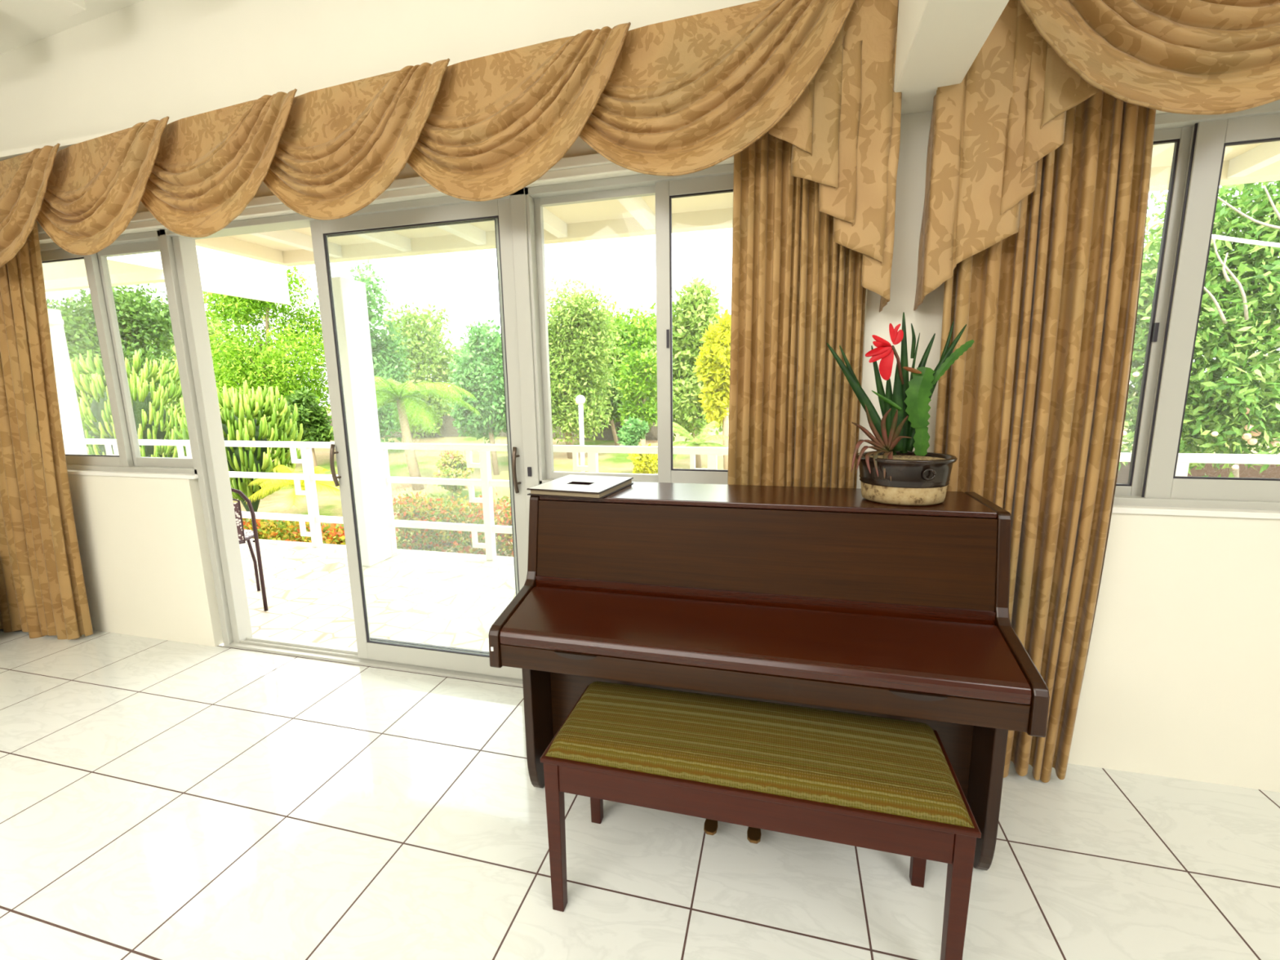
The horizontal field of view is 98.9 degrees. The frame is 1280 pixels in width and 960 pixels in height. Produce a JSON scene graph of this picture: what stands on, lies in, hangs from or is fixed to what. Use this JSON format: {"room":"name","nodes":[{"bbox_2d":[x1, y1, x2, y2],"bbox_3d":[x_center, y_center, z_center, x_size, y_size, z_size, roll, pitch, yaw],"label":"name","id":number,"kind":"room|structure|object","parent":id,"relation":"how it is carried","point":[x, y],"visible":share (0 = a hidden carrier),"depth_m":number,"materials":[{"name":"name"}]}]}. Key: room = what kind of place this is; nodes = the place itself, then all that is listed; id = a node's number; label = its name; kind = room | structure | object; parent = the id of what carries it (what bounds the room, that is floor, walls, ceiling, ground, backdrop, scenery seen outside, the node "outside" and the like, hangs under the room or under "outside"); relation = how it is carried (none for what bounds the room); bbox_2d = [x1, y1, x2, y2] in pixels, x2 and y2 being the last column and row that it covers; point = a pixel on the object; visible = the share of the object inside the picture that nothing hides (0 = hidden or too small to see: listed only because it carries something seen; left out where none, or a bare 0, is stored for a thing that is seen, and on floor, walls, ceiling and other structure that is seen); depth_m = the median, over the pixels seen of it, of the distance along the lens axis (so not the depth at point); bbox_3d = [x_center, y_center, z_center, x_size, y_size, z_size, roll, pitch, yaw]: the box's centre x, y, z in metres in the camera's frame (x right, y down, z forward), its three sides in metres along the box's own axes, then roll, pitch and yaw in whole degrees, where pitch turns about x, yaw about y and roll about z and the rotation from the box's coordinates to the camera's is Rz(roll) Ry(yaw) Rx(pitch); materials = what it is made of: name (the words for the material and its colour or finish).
{"room":"living room","nodes":[
{"label":"living room","id":0,"kind":"room"},
{"bbox_2d":[0,0,143,54],"bbox_3d":[-1.470,-1.774,-0.858,11.400,0.982,6.360,2,10,15],"label":"ceiling","id":1,"kind":"structure","parent":0,"point":[22,22],"depth_m":2.50,"materials":[{"name":"paint"}]},
{"bbox_2d":[38,0,85,16],"bbox_3d":[-3.084,-1.543,-0.478,0.100,0.172,5.785,2,10,15],"label":"ceiling beam","id":2,"kind":"structure","parent":1,"relation":"attached to","point":[69,7],"depth_m":2.25,"materials":[{"name":"paint"}]},
{"bbox_2d":[893,0,1008,114],"bbox_3d":[0.126,-1.244,-1.168,0.185,1.130,6.000,2,10,15],"label":"ceiling beam","id":3,"kind":"structure","parent":1,"relation":"attached to","point":[938,42],"depth_m":1.44,"materials":[{"name":"paint"}]},
{"bbox_2d":[0,538,1279,959],"bbox_3d":[-1.513,1.388,0.722,14.500,0.160,7.880,2,10,15],"label":"floor","id":4,"kind":"structure","parent":0,"point":[160,799],"depth_m":1.69,"materials":[{"name":"tile"}]},
{"bbox_2d":[47,308,87,454],"bbox_3d":[-5.764,-0.504,5.263,0.870,2.190,0.310,2,10,15],"label":"pillar","id":5,"kind":"structure","parent":4,"relation":"on","point":[74,443],"depth_m":5.20,"materials":[{"name":"white paint"}]},
{"bbox_2d":[231,488,267,611],"bbox_3d":[-2.748,0.431,3.547,0.448,0.842,0.491,-8,12,-37],"label":"bistro chair","id":6,"kind":"object","parent":4,"relation":"on","point":[244,535],"visible":0.26,"depth_m":3.50,"materials":[{"name":"brown metal"}]},
{"bbox_2d":[331,276,391,566],"bbox_3d":[-2.235,-0.424,4.363,0.160,2.230,0.260,2,10,15],"label":"pillar","id":7,"kind":"structure","parent":4,"relation":"on","point":[349,295],"depth_m":4.30,"materials":[{"name":"white paint"}]},
{"bbox_2d":[84,438,1279,560],"bbox_3d":[-0.497,0.208,4.278,14.000,0.960,0.060,2,10,15],"label":"terrace railing","id":8,"kind":"object","parent":4,"relation":"on","point":[489,528],"visible":0.33,"depth_m":4.54,"materials":[{"name":"white metal"}]},
{"bbox_2d":[540,680,981,959],"bbox_3d":[0.276,0.891,1.468,0.997,0.509,0.357,2,10,15],"label":"piano bench","id":9,"kind":"object","parent":4,"relation":"on","point":[891,785],"visible":1,"depth_m":1.32,"materials":[{"name":"brown wood"}]},
{"bbox_2d":[545,680,974,827],"bbox_3d":[0.272,0.665,1.428,0.977,0.050,0.333,2,10,15],"label":"cushion","id":10,"kind":"object","parent":9,"relation":"on","point":[898,771],"depth_m":1.34,"materials":[{"name":"green fabric"}]},
{"bbox_2d":[488,481,1049,870],"bbox_3d":[0.320,0.579,1.724,1.407,1.035,0.618,2,10,15],"label":"upright piano","id":11,"kind":"object","parent":4,"relation":"on","point":[827,598],"visible":0.84,"depth_m":1.55,"materials":[{"name":"brown wood"}]},
{"bbox_2d":[526,474,633,499],"bbox_3d":[-0.199,0.020,1.902,0.262,0.023,0.300,3,10,20],"label":"album","id":12,"kind":"object","parent":11,"relation":"on","point":[570,486],"visible":1,"depth_m":1.83,"materials":[{"name":"white paper"}]},
{"bbox_2d":[826,311,973,506],"bbox_3d":[0.748,-0.212,1.609,0.389,0.551,0.219,2,10,15],"label":"potted plant","id":13,"kind":"object","parent":11,"relation":"on","point":[892,473],"visible":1,"depth_m":1.58,"materials":[{"name":"green plant"}]},
{"bbox_2d":[855,451,957,488],"bbox_3d":[0.786,-0.033,1.630,0.274,0.082,0.219,2,10,15],"label":"flowerpot","id":14,"kind":"object","parent":13,"relation":"attached to","point":[892,469],"depth_m":1.56,"materials":[{"name":"grey ceramic"}]},
{"bbox_2d":[0,0,1279,792],"bbox_3d":[-0.661,-0.831,2.349,11.000,3.631,0.160,2,10,15],"label":"wall","id":15,"kind":"structure","parent":0,"point":[1181,680],"depth_m":2.09,"materials":[{"name":"paint"}]},
{"bbox_2d":[42,253,164,292],"bbox_3d":[-6.057,-1.790,4.541,3.600,0.220,1.600,2,10,15],"label":"roof","id":16,"kind":"structure","parent":15,"relation":"attached to","point":[144,268],"depth_m":4.79,"materials":[{"name":"white paint"}]},
{"bbox_2d":[150,245,289,304],"bbox_3d":[-4.426,-2.450,5.669,0.050,1.000,1.680,2,10,15],"label":"roof fascia","id":17,"kind":"object","parent":16,"relation":"attached to","point":[221,273],"visible":0.21,"depth_m":5.96,"materials":[{"name":"white paint"}]},
{"bbox_2d":[40,230,199,479],"bbox_3d":[-3.466,-0.654,3.100,2.385,1.228,0.132,2,10,15],"label":"window","id":18,"kind":"structure","parent":15,"relation":"in","point":[129,463],"depth_m":2.93,"materials":[{"name":"white metal"}]},
{"bbox_2d":[159,186,539,687],"bbox_3d":[-1.372,-0.128,2.642,1.945,2.172,0.130,2,10,15],"label":"door","id":19,"kind":"structure","parent":15,"relation":"in","point":[508,213],"depth_m":2.64,"materials":[{"name":"white metal"}]},
{"bbox_2d":[37,153,733,241],"bbox_3d":[-0.692,-1.196,2.189,11.000,0.065,0.036,2,10,15],"label":"trim","id":20,"kind":"structure","parent":15,"relation":"attached to","point":[589,165],"depth_m":2.24,"materials":[{"name":"paint"}]},
{"bbox_2d":[0,0,902,311],"bbox_3d":[-1.690,-1.094,2.360,5.154,0.927,0.252,2,10,15],"label":"window valance","id":21,"kind":"object","parent":15,"relation":"attached to","point":[687,95],"visible":0.99,"depth_m":1.89,"materials":[{"name":"gold fabric"}]},
{"bbox_2d":[0,219,93,639],"bbox_3d":[-3.501,-0.305,2.998,1.126,2.460,0.112,2,10,15],"label":"curtain","id":22,"kind":"object","parent":21,"relation":"hanging from","point":[42,588],"visible":0.94,"depth_m":2.98,"materials":[{"name":"brown fabric"}]},
{"bbox_2d":[727,131,866,488],"bbox_3d":[0.549,-0.197,1.954,0.469,2.442,0.083,1,10,13],"label":"curtain","id":23,"kind":"object","parent":21,"relation":"hanging from","point":[796,291],"visible":0.38,"depth_m":1.90,"materials":[{"name":"gold fabric"}]},
{"bbox_2d":[525,163,733,484],"bbox_3d":[0.176,-0.546,2.149,1.325,1.228,0.132,2,10,15],"label":"window","id":24,"kind":"structure","parent":15,"relation":"in","point":[718,179],"depth_m":2.20,"materials":[{"name":"white metal"}]},
{"bbox_2d":[226,142,1263,251],"bbox_3d":[1.581,-1.620,2.451,9.560,0.120,1.440,2,10,15],"label":"roof","id":25,"kind":"structure","parent":15,"relation":"attached to","point":[613,209],"depth_m":3.48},
{"bbox_2d":[248,229,342,257],"bbox_3d":[-2.513,-1.639,3.539,0.070,0.085,1.440,2,10,15],"label":"rafter","id":26,"kind":"object","parent":25,"relation":"attached to","point":[288,237],"visible":0.36,"depth_m":3.83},
{"bbox_2d":[354,231,411,251],"bbox_3d":[-1.913,-1.622,3.382,0.070,0.085,1.440,2,10,15],"label":"rafter","id":27,"kind":"object","parent":25,"relation":"attached to","point":[388,238],"visible":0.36,"depth_m":3.87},
{"bbox_2d":[435,222,486,244],"bbox_3d":[-1.313,-1.604,3.226,0.070,0.085,1.440,2,10,15],"label":"rafter","id":28,"kind":"object","parent":25,"relation":"attached to","point":[468,232],"visible":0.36,"depth_m":3.70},
{"bbox_2d":[542,207,567,237],"bbox_3d":[-0.714,-1.586,3.069,0.070,0.085,1.440,2,10,15],"label":"rafter","id":29,"kind":"object","parent":25,"relation":"attached to","point":[553,224],"visible":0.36,"depth_m":3.57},
{"bbox_2d":[617,196,655,230],"bbox_3d":[-0.114,-1.569,2.912,0.070,0.085,1.440,2,10,15],"label":"rafter","id":30,"kind":"object","parent":25,"relation":"attached to","point":[637,206],"visible":0.21,"depth_m":3.29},
{"bbox_2d":[195,160,1279,266],"bbox_3d":[1.565,-1.612,2.510,9.620,0.275,1.540,2,10,15],"label":"roof beam","id":31,"kind":"structure","parent":25,"relation":"attached to","point":[718,219],"depth_m":3.78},
{"bbox_2d":[1151,142,1174,157],"bbox_3d":[2.284,-1.498,2.286,0.070,0.085,1.440,2,10,15],"label":"rafter","id":32,"kind":"object","parent":25,"relation":"attached to","point":[1157,148],"depth_m":2.45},
{"bbox_2d":[1226,141,1279,177],"bbox_3d":[2.884,-1.480,2.129,0.070,0.085,1.440,2,10,15],"label":"rafter","id":33,"kind":"object","parent":25,"relation":"attached to","point":[1267,153],"visible":1,"depth_m":2.68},
{"bbox_2d":[913,0,1279,310],"bbox_3d":[1.975,-0.986,1.403,2.233,0.927,0.251,2,10,15],"label":"window valance","id":34,"kind":"object","parent":15,"relation":"attached to","point":[990,131],"visible":0.92,"depth_m":1.53,"materials":[{"name":"gold fabric"}]},
{"bbox_2d":[933,89,1155,782],"bbox_3d":[1.236,-0.168,1.760,0.548,2.454,0.104,2,10,16],"label":"curtain","id":35,"kind":"object","parent":34,"relation":"hanging from","point":[1032,415],"visible":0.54,"depth_m":1.73,"materials":[{"name":"brown fabric"}]},
{"bbox_2d":[1111,99,1279,519],"bbox_3d":[2.277,-0.484,1.600,2.340,1.228,0.132,2,10,15],"label":"window","id":36,"kind":"structure","parent":15,"relation":"in","point":[1153,486],"depth_m":1.75,"materials":[{"name":"white metal"}]},
{"label":"outside","id":37,"kind":"structure","parent":0,"visible":0},
{"bbox_2d":[1211,234,1279,247],"bbox_3d":[5.185,-1.833,4.309,1.362,0.329,0.032,2,10,15],"label":"cable","id":38,"kind":"object","parent":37,"point":[1213,237],"visible":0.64,"depth_m":4.38,"materials":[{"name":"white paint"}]},
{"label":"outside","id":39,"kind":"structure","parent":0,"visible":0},
{"bbox_2d":[85,391,1279,556],"bbox_3d":[2.888,-2.729,24.030,60.000,1.287,40.100,2,10,15],"label":"ground","id":40,"kind":"structure","parent":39,"point":[329,504],"depth_m":13.54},
{"bbox_2d":[46,283,176,408],"bbox_3d":[-15.401,-3.098,15.690,6.539,5.337,3.172,1,10,10],"label":"broadleaf tree","id":41,"kind":"object","parent":40,"relation":"on","point":[139,317],"visible":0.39,"depth_m":15.09,"materials":[{"name":"green plant"}]},
{"bbox_2d":[70,350,223,457],"bbox_3d":[-7.769,-0.622,8.409,2.786,2.613,2.025,2,10,15],"label":"bush","id":42,"kind":"object","parent":40,"relation":"on","point":[152,420],"visible":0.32,"depth_m":7.89,"materials":[{"name":"green plant"}]},
{"bbox_2d":[144,302,258,427],"bbox_3d":[-21.770,-5.244,27.086,9.318,7.447,6.417,2,10,15],"label":"tree","id":43,"kind":"object","parent":40,"relation":"on","point":[171,347],"visible":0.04,"depth_m":26.07,"materials":[{"name":"green plant"}]},
{"bbox_2d":[173,379,302,523],"bbox_3d":[-5.435,-0.267,7.496,1.672,2.153,1.199,1,10,10],"label":"bush","id":44,"kind":"object","parent":40,"relation":"on","point":[251,421],"visible":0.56,"depth_m":7.21,"materials":[{"name":"green plant"}]},
{"bbox_2d":[175,266,331,422],"bbox_3d":[-9.364,-2.974,13.869,4.910,5.564,3.208,2,10,15],"label":"feathery tree","id":45,"kind":"object","parent":40,"relation":"on","point":[265,362],"visible":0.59,"depth_m":13.12,"materials":[{"name":"green plant"}]},
{"bbox_2d":[248,464,340,508],"bbox_3d":[-4.156,0.083,6.739,1.183,0.512,1.116,-6,11,-28],"label":"areca palm","id":46,"kind":"object","parent":40,"relation":"on","point":[290,482],"visible":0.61,"depth_m":6.55,"materials":[{"name":"yellow plant"}]},
{"bbox_2d":[283,386,333,473],"bbox_3d":[-7.051,-0.890,11.593,1.239,2.145,1.041,5,11,30],"label":"tree","id":47,"kind":"object","parent":40,"relation":"on","point":[316,428],"visible":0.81,"depth_m":11.40,"materials":[{"name":"green plant"}]},
{"bbox_2d":[242,514,403,549],"bbox_3d":[-3.782,0.744,6.100,2.393,0.708,0.736,2,10,15],"label":"hedge","id":48,"kind":"object","parent":40,"relation":"on","point":[291,532],"visible":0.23,"depth_m":5.98,"materials":[{"name":"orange plant"}]},
{"bbox_2d":[315,259,415,449],"bbox_3d":[-7.867,-3.424,15.883,2.417,5.524,2.076,-1,10,-2],"label":"slender tree","id":49,"kind":"object","parent":40,"relation":"on","point":[384,366],"visible":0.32,"depth_m":15.72,"materials":[{"name":"green plant"}]},
{"bbox_2d":[328,376,481,490],"bbox_3d":[-4.603,-0.899,10.862,2.632,2.260,2.870,2,10,15],"label":"coconut palm","id":50,"kind":"object","parent":40,"relation":"on","point":[387,390],"visible":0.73,"depth_m":10.76,"materials":[{"name":"green plant"}]},
{"bbox_2d":[375,301,462,438],"bbox_3d":[-8.304,-3.898,20.513,3.428,5.387,3.504,-9,13,-41],"label":"tree","id":51,"kind":"object","parent":40,"relation":"on","point":[425,352],"visible":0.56,"depth_m":19.83,"materials":[{"name":"green plant"}]},
{"bbox_2d":[391,488,513,556],"bbox_3d":[-1.284,0.583,6.244,3.721,0.882,0.728,2,10,15],"label":"hedge","id":52,"kind":"object","parent":40,"relation":"on","point":[502,540],"visible":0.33,"depth_m":6.38,"materials":[{"name":"green plant"}]},
{"bbox_2d":[433,450,474,500],"bbox_3d":[-3.365,-0.061,9.873,0.771,0.977,0.710,2,10,15],"label":"flowering shrub","id":53,"kind":"object","parent":40,"relation":"on","point":[451,467],"visible":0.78,"depth_m":9.76,"materials":[{"name":"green plant"}]},
{"bbox_2d":[443,337,503,405],"bbox_3d":[-10.076,-5.783,36.060,8.907,7.266,5.491,2,10,15],"label":"tree","id":54,"kind":"object","parent":40,"relation":"on","point":[460,339],"visible":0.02,"depth_m":35.79,"materials":[{"name":"green plant"}]},
{"bbox_2d":[447,319,506,475],"bbox_3d":[-3.432,-1.779,12.277,1.577,3.550,1.754,-10,14,-43],"label":"rounded tree","id":55,"kind":"object","parent":40,"relation":"on","point":[483,349],"visible":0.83,"depth_m":11.87,"materials":[{"name":"green plant"}]},
{"bbox_2d":[324,415,674,440],"bbox_3d":[-5.578,-1.877,19.822,13.800,0.905,0.300,2,10,15],"label":"wall","id":56,"kind":"structure","parent":40,"relation":"on","point":[447,429],"depth_m":19.71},
{"bbox_2d":[499,275,623,458],"bbox_3d":[-2.098,-2.822,14.282,3.467,4.725,3.041,2,10,15],"label":"forked tree","id":57,"kind":"object","parent":40,"relation":"on","point":[575,331],"visible":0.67,"depth_m":13.88,"materials":[{"name":"green plant"}]},
{"bbox_2d":[575,395,585,471],"bbox_3d":[-1.259,-0.909,11.860,0.210,1.839,0.207,2,10,15],"label":"garden lamp","id":58,"kind":"object","parent":40,"relation":"on","point":[580,399],"visible":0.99,"depth_m":11.77,"materials":[{"name":"white metal"}]},
{"bbox_2d":[582,300,657,431],"bbox_3d":[-0.657,-3.863,19.236,5.186,4.726,4.039,0,10,5],"label":"leaning tree","id":59,"kind":"object","parent":40,"relation":"on","point":[637,336],"visible":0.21,"depth_m":17.98,"materials":[{"name":"green plant"}]},
{"bbox_2d":[584,376,657,445],"bbox_3d":[-0.712,-2.137,16.927,3.165,2.239,1.230,2,10,15],"label":"tree","id":60,"kind":"object","parent":40,"relation":"on","point":[615,405],"visible":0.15,"depth_m":16.64,"materials":[{"name":"green plant"}]},
{"bbox_2d":[616,415,649,466],"bbox_3d":[-0.115,-0.344,9.543,0.589,1.541,0.456,-1,10,1],"label":"shrub","id":61,"kind":"object","parent":40,"relation":"on","point":[634,430],"visible":0.96,"depth_m":9.40,"materials":[{"name":"green plant"}]},
{"bbox_2d":[616,349,657,445],"bbox_3d":[0.011,-1.101,10.476,1.009,2.717,0.919,2,10,15],"label":"young tree","id":62,"kind":"object","parent":40,"relation":"on","point":[638,379],"visible":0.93,"depth_m":10.19,"materials":[{"name":"green plant"}]},
{"bbox_2d":[626,443,657,474],"bbox_3d":[0.086,-0.041,8.968,0.708,1.136,0.538,2,10,15],"label":"shrub","id":63,"kind":"object","parent":40,"relation":"on","point":[642,463],"visible":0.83,"depth_m":8.82,"materials":[{"name":"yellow plant"}]},
{"bbox_2d":[640,276,728,468],"bbox_3d":[1.198,-2.261,12.191,2.223,4.304,2.100,-7,11,-30],"label":"tree","id":64,"kind":"object","parent":40,"relation":"on","point":[698,312],"visible":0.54,"depth_m":11.74,"materials":[{"name":"green plant"}]},
{"bbox_2d":[672,421,728,460],"bbox_3d":[0.905,-0.620,8.559,1.287,0.577,1.303,2,10,15],"label":"fan palm","id":65,"kind":"object","parent":40,"relation":"on","point":[697,441],"visible":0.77,"depth_m":8.56,"materials":[{"name":"green plant"}]},
{"bbox_2d":[693,308,731,470],"bbox_3d":[1.608,-1.360,9.907,1.314,3.370,0.796,2,10,15],"label":"tree","id":66,"kind":"object","parent":40,"relation":"on","point":[713,368],"visible":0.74,"depth_m":9.75,"materials":[{"name":"yellow plant"}]},
{"bbox_2d":[1116,462,1279,484],"bbox_3d":[8.143,0.134,7.860,9.500,0.816,0.400,2,10,15],"label":"bank","id":67,"kind":"object","parent":40,"relation":"on","point":[1273,471],"depth_m":7.62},
{"bbox_2d":[1118,180,1279,477],"bbox_3d":[6.147,-1.285,5.896,3.488,4.455,2.691,5,12,32],"label":"fruit tree","id":68,"kind":"object","parent":40,"relation":"on","point":[1239,317],"visible":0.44,"depth_m":5.30,"materials":[{"name":"green plant"}]},
{"bbox_2d":[1133,372,1139,377],"bbox_3d":[4.830,-1.028,5.334,0.050,0.049,0.050,2,10,15],"label":"fruit","id":69,"kind":"object","parent":68,"relation":"hanging from","point":[1135,374],"visible":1,"depth_m":5.32,"materials":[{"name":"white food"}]},
{"bbox_2d":[1211,431,1217,436],"bbox_3d":[5.514,-0.442,5.256,0.048,0.048,0.048,2,10,15],"label":"fruit","id":70,"kind":"object","parent":68,"relation":"hanging from","point":[1215,433],"visible":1,"depth_m":5.24,"materials":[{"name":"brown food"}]},
{"bbox_2d":[1231,464,1239,469],"bbox_3d":[5.714,-0.123,5.259,0.048,0.048,0.048,2,10,15],"label":"fruit","id":71,"kind":"object","parent":68,"relation":"hanging from","point":[1235,466],"visible":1,"depth_m":5.25,"materials":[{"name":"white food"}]},
{"bbox_2d":[1241,433,1251,439],"bbox_3d":[5.933,-0.426,5.357,0.067,0.066,0.067,2,10,15],"label":"fruit","id":72,"kind":"object","parent":68,"relation":"hanging from","point":[1246,436],"visible":1,"depth_m":5.34,"materials":[{"name":"brown food"}]},
{"bbox_2d":[1244,424,1253,431],"bbox_3d":[5.939,-0.512,5.340,0.066,0.066,0.066,2,10,15],"label":"fruit","id":73,"kind":"object","parent":68,"relation":"hanging from","point":[1251,425],"visible":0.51,"depth_m":5.33,"materials":[{"name":"brown food"}]},
{"bbox_2d":[1247,438,1257,444],"bbox_3d":[5.984,-0.375,5.352,0.066,0.066,0.066,2,10,15],"label":"fruit","id":74,"kind":"object","parent":68,"relation":"hanging from","point":[1251,442],"visible":0.95,"depth_m":5.34,"materials":[{"name":"brown food"}]},
{"bbox_2d":[1249,429,1261,436],"bbox_3d":[6.085,-0.468,5.414,0.076,0.076,0.076,2,10,15],"label":"fruit","id":75,"kind":"object","parent":68,"relation":"hanging from","point":[1251,431],"visible":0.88,"depth_m":5.40,"materials":[{"name":"brown food"}]},
{"bbox_2d":[1269,440,1279,447],"bbox_3d":[6.248,-0.353,5.391,0.075,0.075,0.075,2,10,15],"label":"fruit","id":76,"kind":"object","parent":68,"relation":"hanging from","point":[1273,443],"visible":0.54,"depth_m":5.37,"materials":[{"name":"brown food"}]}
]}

